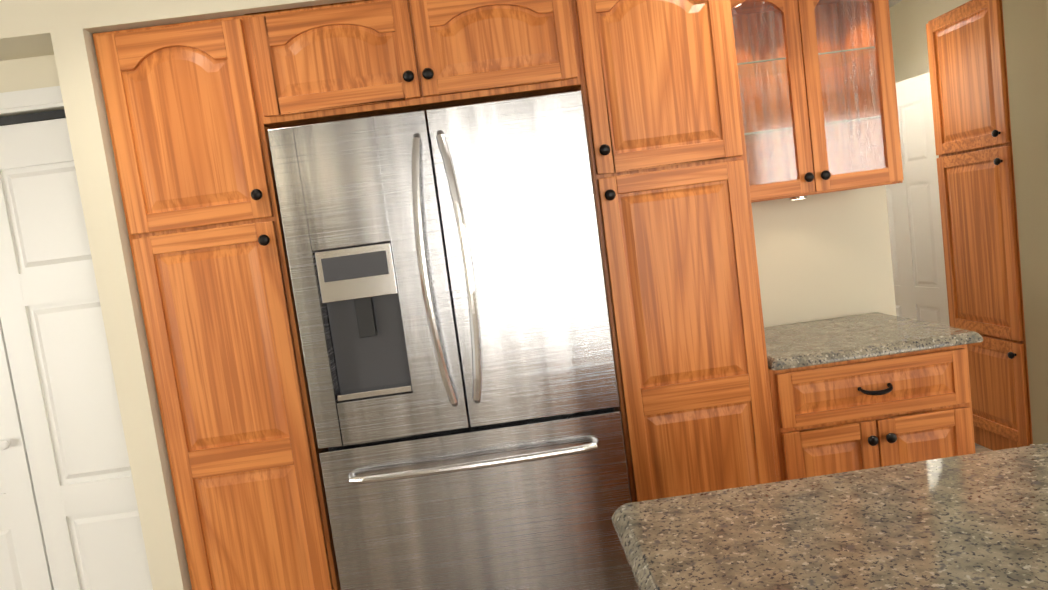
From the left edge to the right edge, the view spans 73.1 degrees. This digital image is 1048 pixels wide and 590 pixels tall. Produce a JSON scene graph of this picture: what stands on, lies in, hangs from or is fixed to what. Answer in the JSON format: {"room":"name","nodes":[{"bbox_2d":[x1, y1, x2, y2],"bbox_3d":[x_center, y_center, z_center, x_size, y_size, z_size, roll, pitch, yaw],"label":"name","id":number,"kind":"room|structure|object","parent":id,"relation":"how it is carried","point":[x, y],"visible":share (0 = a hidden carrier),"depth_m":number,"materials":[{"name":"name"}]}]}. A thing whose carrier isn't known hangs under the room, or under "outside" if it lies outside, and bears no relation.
{"room":"kitchen","nodes":[
{"label":"kitchen","id":0,"kind":"room"},
{"bbox_2d":[0,29,191,589],"bbox_3d":[-2.139,0.479,2.510,1.945,2.370,0.660,-8,5,-2],"label":"wall block","id":1,"kind":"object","parent":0,"point":[69,67],"visible":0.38,"depth_m":2.19,"materials":[{"name":"beige paint"}]},
{"bbox_2d":[0,86,63,114],"bbox_3d":[-1.717,0.402,2.377,1.057,2.095,0.024,-8,5,-2],"label":"door frame","id":2,"kind":"structure","parent":1,"relation":"attached to","point":[28,100],"depth_m":2.29,"materials":[{"name":"white wood"}]},
{"bbox_2d":[0,109,152,589],"bbox_3d":[-1.714,0.429,2.405,0.919,2.013,0.074,-8,5,-2],"label":"bifold doors","id":3,"kind":"structure","parent":2,"relation":"attached to","point":[69,517],"depth_m":2.40,"materials":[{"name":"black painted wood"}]},
{"bbox_2d":[751,185,896,327],"bbox_3d":[-3.535,0.471,2.845,10.200,2.750,0.120,-8,5,-2],"label":"wall","id":4,"kind":"structure","parent":0,"point":[822,256],"depth_m":2.92,"materials":[{"name":"beige paint"}]},
{"bbox_2d":[731,0,902,202],"bbox_3d":[1.002,-0.751,2.670,0.676,0.780,0.385,-8,5,-2],"label":"upper cabinet","id":5,"kind":"object","parent":4,"relation":"attached to","point":[817,87],"visible":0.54,"depth_m":2.55,"materials":[{"name":"brown wood"}]},
{"bbox_2d":[889,0,901,7],"bbox_3d":[-1.972,-1.139,2.413,13.900,0.100,11.600,-8,5,-2],"label":"ceiling","id":6,"kind":"structure","parent":0,"point":[892,3],"depth_m":4.41,"materials":[{"name":"grey paint"}]},
{"bbox_2d":[0,0,355,60],"bbox_3d":[-1.942,-0.915,2.428,13.700,0.354,0.710,-8,5,-2],"label":"soffit beam","id":7,"kind":"structure","parent":6,"relation":"attached to","point":[27,27],"depth_m":2.11,"materials":[{"name":"beige paint"}]},
{"bbox_2d":[889,0,970,82],"bbox_3d":[2.582,-0.543,4.085,0.140,2.550,1.670,-8,5,-2],"label":"wall","id":8,"kind":"structure","parent":0,"point":[909,19],"depth_m":4.29,"materials":[{"name":"beige paint"}]},
{"bbox_2d":[885,72,949,325],"bbox_3d":[2.378,-0.287,4.405,0.046,2.018,0.772,-9,5,-13],"label":"room door","id":9,"kind":"structure","parent":8,"relation":"in","point":[916,240],"depth_m":4.24,"materials":[{"name":"white wood"}]},
{"bbox_2d":[975,443,992,452],"bbox_3d":[1.202,1.328,0.976,8.150,0.250,7.880,-8,5,-2],"label":"floor","id":10,"kind":"structure","parent":0,"point":[979,448],"depth_m":3.70,"materials":[{"name":"beige tile"}]},
{"bbox_2d":[93,14,340,589],"bbox_3d":[-0.948,0.235,2.547,0.470,2.202,0.640,-8,5,-2],"label":"tall cabinet","id":11,"kind":"object","parent":10,"relation":"on","point":[197,110],"depth_m":2.21,"materials":[{"name":"brown wood"}]},
{"bbox_2d":[249,0,636,579],"bbox_3d":[-0.226,0.138,2.568,0.988,2.202,0.640,-8,5,-2],"label":"tall cabinet","id":12,"kind":"object","parent":10,"relation":"on","point":[316,64],"depth_m":2.18,"materials":[{"name":"brown wood"}]},
{"bbox_2d":[268,91,638,589],"bbox_3d":[-0.180,0.335,2.453,0.910,1.816,0.835,-8,5,-2],"label":"fridge","id":13,"kind":"object","parent":10,"relation":"on","point":[447,275],"visible":1,"depth_m":2.10,"materials":[{"name":"grey metal"}]},
{"bbox_2d":[577,0,779,501],"bbox_3d":[0.512,0.039,2.589,0.502,2.202,0.640,-8,5,-2],"label":"tall cabinet","id":14,"kind":"object","parent":10,"relation":"on","point":[662,80],"depth_m":2.25,"materials":[{"name":"brown wood"}]},
{"bbox_2d":[612,443,1047,589],"bbox_3d":[0.893,0.774,1.046,1.339,0.916,0.655,-8,5,-2],"label":"kitchen island","id":15,"kind":"object","parent":10,"relation":"on","point":[976,521],"visible":1,"depth_m":1.08,"materials":[{"name":"brown stone"}]},
{"bbox_2d":[764,312,982,480],"bbox_3d":[1.203,0.593,2.650,0.708,0.916,0.658,-8,5,-2],"label":"base cabinet","id":16,"kind":"object","parent":10,"relation":"on","point":[863,391],"visible":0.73,"depth_m":2.35,"materials":[{"name":"brown wood"}]},
{"bbox_2d":[926,0,1032,450],"bbox_3d":[2.398,-0.320,3.549,0.344,2.250,0.540,-8,5,-2],"label":"pantry","id":17,"kind":"object","parent":10,"relation":"on","point":[970,103],"visible":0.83,"depth_m":3.48,"materials":[{"name":"brown wood"}]},
{"bbox_2d":[1002,0,1047,444],"bbox_3d":[3.616,-0.598,3.158,2.730,2.550,0.250,-8,5,-2],"label":"wall","id":18,"kind":"structure","parent":0,"point":[1026,33],"depth_m":3.15,"materials":[{"name":"beige paint"}]}
]}

